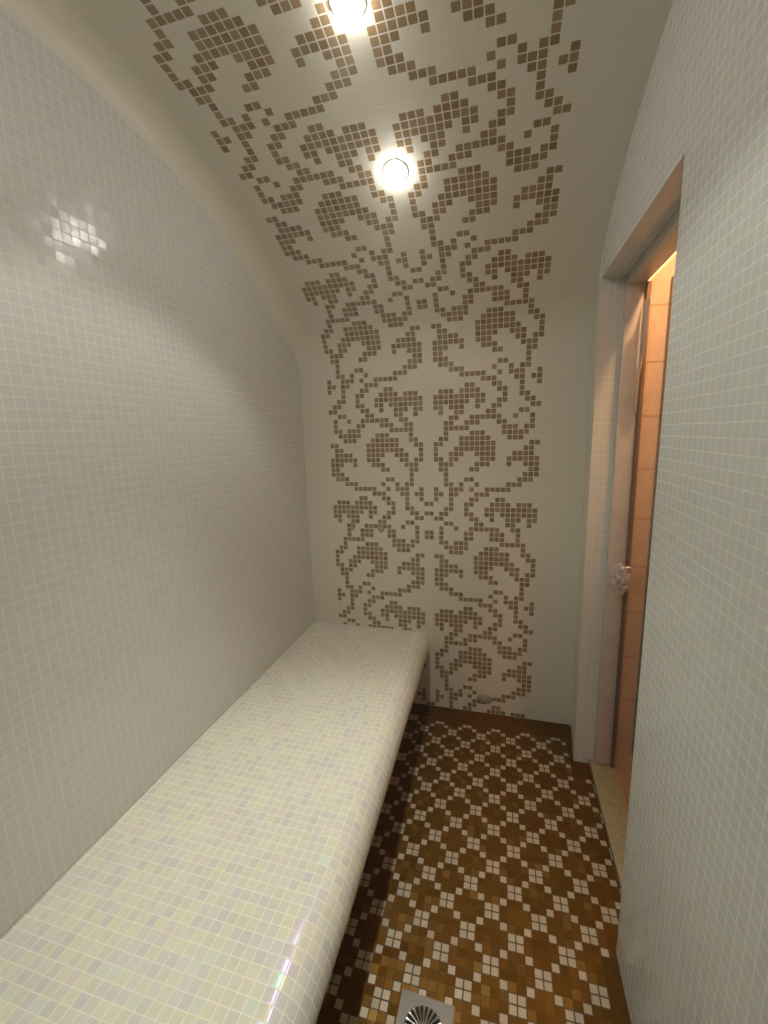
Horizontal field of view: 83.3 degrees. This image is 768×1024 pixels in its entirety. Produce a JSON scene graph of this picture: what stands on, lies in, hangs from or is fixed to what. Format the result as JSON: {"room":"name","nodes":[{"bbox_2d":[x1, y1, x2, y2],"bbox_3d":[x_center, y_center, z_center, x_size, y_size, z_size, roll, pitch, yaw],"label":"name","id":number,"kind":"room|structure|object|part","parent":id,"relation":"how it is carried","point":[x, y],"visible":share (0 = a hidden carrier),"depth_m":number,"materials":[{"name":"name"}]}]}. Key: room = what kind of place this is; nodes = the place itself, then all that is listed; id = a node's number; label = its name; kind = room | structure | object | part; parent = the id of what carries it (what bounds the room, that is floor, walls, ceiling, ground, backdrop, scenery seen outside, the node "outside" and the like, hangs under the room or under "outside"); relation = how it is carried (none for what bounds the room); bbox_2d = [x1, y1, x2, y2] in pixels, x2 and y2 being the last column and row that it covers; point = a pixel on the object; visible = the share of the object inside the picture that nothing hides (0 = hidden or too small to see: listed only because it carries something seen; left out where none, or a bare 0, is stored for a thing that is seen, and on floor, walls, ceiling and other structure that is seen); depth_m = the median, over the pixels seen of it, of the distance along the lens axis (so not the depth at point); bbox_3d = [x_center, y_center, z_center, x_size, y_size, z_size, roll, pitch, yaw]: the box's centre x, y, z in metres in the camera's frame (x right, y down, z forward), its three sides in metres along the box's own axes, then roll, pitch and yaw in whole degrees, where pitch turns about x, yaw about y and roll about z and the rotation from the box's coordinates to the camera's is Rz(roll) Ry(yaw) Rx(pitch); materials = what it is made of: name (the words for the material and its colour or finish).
{"room":"spa","nodes":[
{"label":"spa","id":0,"kind":"room"},
{"bbox_2d":[0,6,314,938],"bbox_3d":[-0.755,0.078,1.105,0.001,2.431,2.552,1,11,15],"label":"wall","id":1,"kind":"structure","parent":0,"point":[155,552],"depth_m":1.17,"materials":[{"name":"tile"}]},
{"bbox_2d":[0,0,672,371],"bbox_3d":[-0.120,-0.787,0.762,1.370,0.643,2.552,1,11,15],"label":"ceiling","id":2,"kind":"structure","parent":0,"point":[511,123],"depth_m":1.28,"materials":[{"name":"white tile"}]},
{"bbox_2d":[329,0,365,21],"bbox_3d":[-0.080,-1.123,0.958,0.083,0.030,0.082,2,11,20],"label":"recessed light","id":3,"kind":"object","parent":2,"relation":"in","point":[344,10],"visible":1,"depth_m":0.96,"materials":[{"name":"white glass"}]},
{"bbox_2d":[383,159,407,183],"bbox_3d":[0.037,-1.088,1.386,0.082,0.042,0.078,7,13,40],"label":"recessed light","id":4,"kind":"object","parent":2,"relation":"in","point":[395,171],"visible":1,"depth_m":1.37,"materials":[{"name":"white glass"}]},
{"bbox_2d":[300,351,590,724],"bbox_3d":[0.253,0.177,2.189,1.370,1.788,0.001,1,11,15],"label":"wall","id":5,"kind":"structure","parent":0,"point":[472,472],"depth_m":2.15,"materials":[{"name":"white tile"}]},
{"bbox_2d":[350,521,354,529],"bbox_3d":[-0.167,0.074,2.283,0.024,0.049,0.008,1,11,15],"label":"wall cap","id":6,"kind":"object","parent":5,"relation":"attached to","point":[352,525],"visible":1,"depth_m":2.28,"materials":[{"name":"metal"}]},
{"bbox_2d":[378,525,384,531],"bbox_3d":[-0.016,0.087,2.243,0.037,0.039,0.008,1,11,15],"label":"wall cap","id":7,"kind":"object","parent":5,"relation":"attached to","point":[381,528],"visible":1,"depth_m":2.24,"materials":[{"name":"metal"}]},
{"bbox_2d":[477,693,492,702],"bbox_3d":[0.529,0.978,2.261,0.083,0.056,0.008,1,11,15],"label":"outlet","id":8,"kind":"object","parent":5,"relation":"attached to","point":[483,697],"visible":1,"depth_m":2.26,"materials":[{"name":"metal"}]},
{"bbox_2d":[316,703,630,1023],"bbox_3d":[-0.032,1.287,1.133,1.428,0.001,2.552,1,11,15],"label":"floor","id":9,"kind":"structure","parent":0,"point":[489,890],"depth_m":1.40,"materials":[{"name":"brown tile"}]},
{"bbox_2d":[0,621,428,1023],"bbox_3d":[-0.395,1.070,1.194,0.686,0.426,2.552,1,11,15],"label":"bench","id":10,"kind":"object","parent":9,"relation":"on","point":[226,892],"visible":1,"depth_m":1.06,"materials":[{"name":"tile"}]},
{"bbox_2d":[396,989,454,1023],"bbox_3d":[0.097,1.291,1.072,0.140,0.009,0.140,1,11,16],"label":"floor drain","id":11,"kind":"object","parent":9,"relation":"on","point":[414,1008],"visible":1,"depth_m":1.11,"materials":[{"name":"metal"}]},
{"bbox_2d":[615,752,632,807],"bbox_3d":[1.133,1.260,1.101,0.671,0.001,1.690,1,11,15],"label":"floor","id":12,"kind":"structure","parent":0,"point":[623,761],"depth_m":1.87,"materials":[{"name":"stone"}]},
{"bbox_2d":[616,252,675,753],"bbox_3d":[1.322,-0.116,1.678,0.671,2.487,0.001,1,11,15],"label":"wall","id":13,"kind":"structure","parent":0,"point":[661,280],"depth_m":1.76,"materials":[{"name":"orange tile"}]},
{"bbox_2d":[631,276,673,755],"bbox_3d":[1.102,0.116,1.775,0.015,2.009,0.017,1,11,15],"label":"trim","id":14,"kind":"structure","parent":13,"relation":"attached to","point":[672,279],"depth_m":1.75,"materials":[{"name":"brown wood"}]},
{"bbox_2d":[571,0,767,1023],"bbox_3d":[0.621,0.080,0.720,0.162,2.487,2.552,1,11,15],"label":"wall","id":15,"kind":"structure","parent":0,"point":[692,941],"depth_m":0.77,"materials":[{"name":"tile"}]},
{"bbox_2d":[589,208,679,892],"bbox_3d":[0.830,0.202,1.369,0.100,2.001,0.748,1,11,15],"label":"door frame","id":16,"kind":"structure","parent":15,"relation":"in","point":[613,805],"depth_m":1.65,"materials":[{"name":"white"}]},
{"bbox_3d":[0.926,0.257,1.674,0.043,0.098,0.020,1,11,15],"label":"handle","id":17,"kind":"part","parent":16,"relation":"part of","materials":[{"name":"metal"}]}
]}

